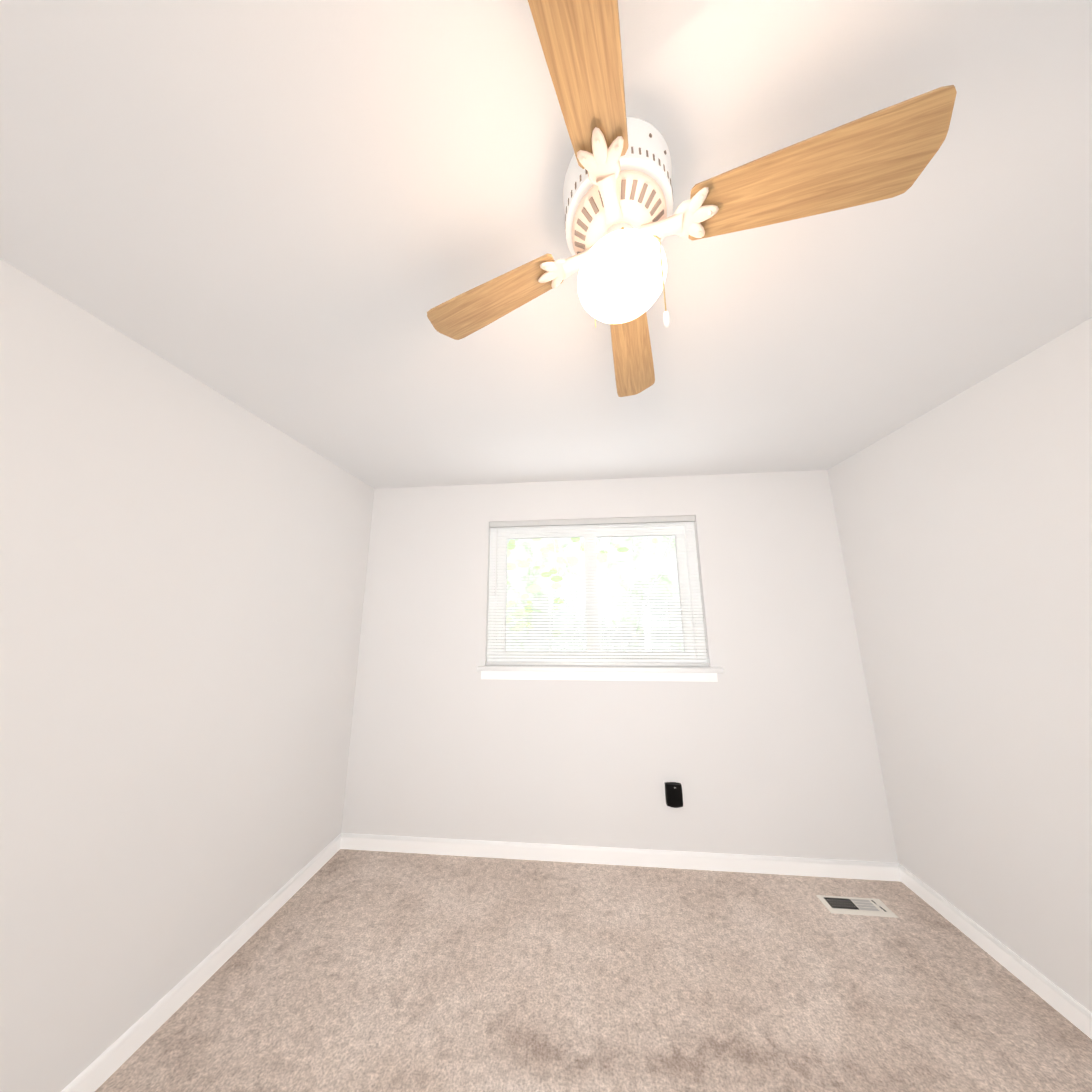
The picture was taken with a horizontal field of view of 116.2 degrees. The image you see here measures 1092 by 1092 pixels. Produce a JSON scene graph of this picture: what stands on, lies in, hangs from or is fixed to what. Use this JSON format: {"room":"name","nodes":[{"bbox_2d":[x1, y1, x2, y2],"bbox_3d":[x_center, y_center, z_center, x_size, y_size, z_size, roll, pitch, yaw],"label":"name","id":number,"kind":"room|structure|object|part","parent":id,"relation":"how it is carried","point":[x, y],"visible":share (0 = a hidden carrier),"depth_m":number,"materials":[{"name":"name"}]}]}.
{"room":"empty bedroom","nodes":[
{"label":"empty bedroom","id":0,"kind":"room"},
{"bbox_2d":[0,259,374,1091],"bbox_3d":[-1.576,0.382,0.604,0.130,2.440,4.017,-1,-11,5],"label":"wall","id":1,"kind":"structure","parent":0,"point":[182,569],"depth_m":1.22,"materials":[{"name":"beige paint"}]},
{"bbox_2d":[61,834,340,1091],"bbox_3d":[-1.497,1.534,0.359,0.014,0.082,3.743,-1,-11,5],"label":"baseboard","id":2,"kind":"structure","parent":1,"relation":"attached to","point":[100,1070],"depth_m":1.32,"materials":[{"name":"white wood"}]},
{"bbox_2d":[0,0,1091,488],"bbox_3d":[0.136,-0.916,0.701,3.586,0.120,4.017,-1,-11,5],"label":"ceiling","id":3,"kind":"structure","parent":0,"point":[296,220],"depth_m":0.86,"materials":[{"name":"white paint"}]},
{"bbox_2d":[427,0,956,396],"bbox_3d":[0.157,-0.614,0.761,0.874,0.449,0.844,5,-12,-24],"label":"fan","id":4,"kind":"object","parent":3,"relation":"hanging from","point":[621,221],"visible":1,"depth_m":0.67,"materials":[{"name":"brown wood"}]},
{"bbox_3d":[0.166,-0.590,0.753,0.192,0.127,0.192,-1,-11,5],"label":"globe","id":5,"kind":"part","parent":4,"relation":"part of","materials":[{"name":"white glass"}]},
{"bbox_2d":[95,849,1091,1091],"bbox_3d":[0.153,1.594,0.198,3.586,0.120,4.017,-1,-11,5],"label":"floor","id":6,"kind":"structure","parent":0,"point":[344,970],"depth_m":1.33,"materials":[{"name":"carpet"}]},
{"bbox_2d":[816,895,897,917],"bbox_3d":[1.575,1.824,1.731,0.308,0.013,0.112,-1,-11,5],"label":"floor vent","id":7,"kind":"object","parent":6,"relation":"in","point":[855,906],"visible":1,"depth_m":1.72,"materials":[{"name":"beige metal"}]},
{"bbox_2d":[341,470,897,862],"bbox_3d":[0.324,0.719,2.347,3.326,2.440,0.130,-1,-11,5],"label":"wall","id":8,"kind":"structure","parent":0,"point":[765,744],"depth_m":2.21,"materials":[{"name":"beige paint"}]},
{"bbox_2d":[487,522,706,662],"bbox_3d":[0.328,0.319,2.453,1.488,1.022,0.079,-1,-11,5],"label":"window","id":9,"kind":"structure","parent":8,"relation":"in","point":[693,581],"depth_m":2.43,"materials":[{"name":"white plastic"}]},
{"bbox_3d":[-0.004,0.333,2.465,0.700,0.930,0.026,-1,-11,5],"label":"window sash","id":10,"kind":"part","parent":9,"relation":"part of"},
{"bbox_3d":[-0.004,0.338,2.464,0.584,0.823,0.004,-1,-11,5],"label":"sash glass","id":11,"kind":"part","parent":9,"relation":"part of","materials":[{"name":"clear glass"}]},
{"bbox_2d":[486,515,708,665],"bbox_3d":[0.321,0.303,2.381,1.480,1.016,0.041,-1,-11,5],"label":"window blind","id":12,"kind":"object","parent":9,"relation":"attached to","point":[631,521],"visible":1,"depth_m":2.36,"materials":[{"name":"white plastic"}]},
{"bbox_3d":[0.659,0.327,2.434,0.584,0.823,0.004,-1,-11,5],"label":"sash glass","id":13,"kind":"part","parent":9,"relation":"part of","materials":[{"name":"clear glass"}]},
{"bbox_3d":[0.659,0.323,2.435,0.700,0.930,0.026,-1,-11,5],"label":"window sash","id":14,"kind":"part","parent":9,"relation":"part of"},
{"bbox_2d":[477,665,723,681],"bbox_3d":[0.333,0.844,2.260,1.592,0.085,0.100,-1,-11,5],"label":"window sill","id":15,"kind":"structure","parent":8,"relation":"attached to","point":[625,673],"depth_m":2.23,"materials":[{"name":"white wood"}]},
{"bbox_2d":[340,833,900,881],"bbox_3d":[0.325,1.860,2.045,3.326,0.082,0.014,-1,-11,5],"label":"baseboard","id":16,"kind":"structure","parent":8,"relation":"attached to","point":[836,868],"depth_m":2.02,"materials":[{"name":"white wood"}]},
{"bbox_2d":[663,781,683,807],"bbox_3d":[0.774,1.505,2.056,0.112,0.132,0.048,-1,-11,5],"label":"outlet","id":17,"kind":"object","parent":8,"relation":"attached to","point":[673,794],"visible":1,"depth_m":2.04,"materials":[{"name":"black plastic"}]},
{"bbox_2d":[828,317,1091,1012],"bbox_3d":[1.865,0.297,0.295,0.130,2.440,4.017,-1,-11,5],"label":"wall","id":18,"kind":"structure","parent":0,"point":[964,520],"depth_m":1.45,"materials":[{"name":"beige paint"}]},
{"bbox_2d":[899,865,1091,1038],"bbox_3d":[1.801,1.453,0.063,0.014,0.082,3.743,-1,-11,5],"label":"baseboard","id":19,"kind":"structure","parent":18,"relation":"attached to","point":[1066,1006],"depth_m":1.42,"materials":[{"name":"white wood"}]},
{"label":"outside","id":20,"kind":"structure","parent":0,"visible":0},
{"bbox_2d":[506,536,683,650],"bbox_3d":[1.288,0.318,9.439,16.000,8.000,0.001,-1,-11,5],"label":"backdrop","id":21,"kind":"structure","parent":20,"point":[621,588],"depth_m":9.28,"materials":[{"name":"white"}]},
{"label":"ground","id":22,"kind":"structure","parent":20,"visible":0},
{"bbox_2d":[548,576,670,650],"bbox_3d":[1.243,2.003,6.904,2.320,2.700,0.700,-1,-11,5],"label":"neighbour","id":23,"kind":"structure","parent":22,"relation":"on","point":[649,621],"depth_m":6.70,"materials":[{"name":"white"}]},
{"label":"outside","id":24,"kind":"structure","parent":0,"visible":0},
{"bbox_2d":[506,536,675,650],"bbox_3d":[0.542,0.874,4.244,2.447,2.495,1.342,-1,-11,5],"label":"tree","id":25,"kind":"object","parent":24,"point":[602,557],"depth_m":4.11,"materials":[{"name":"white plant"}]}
]}

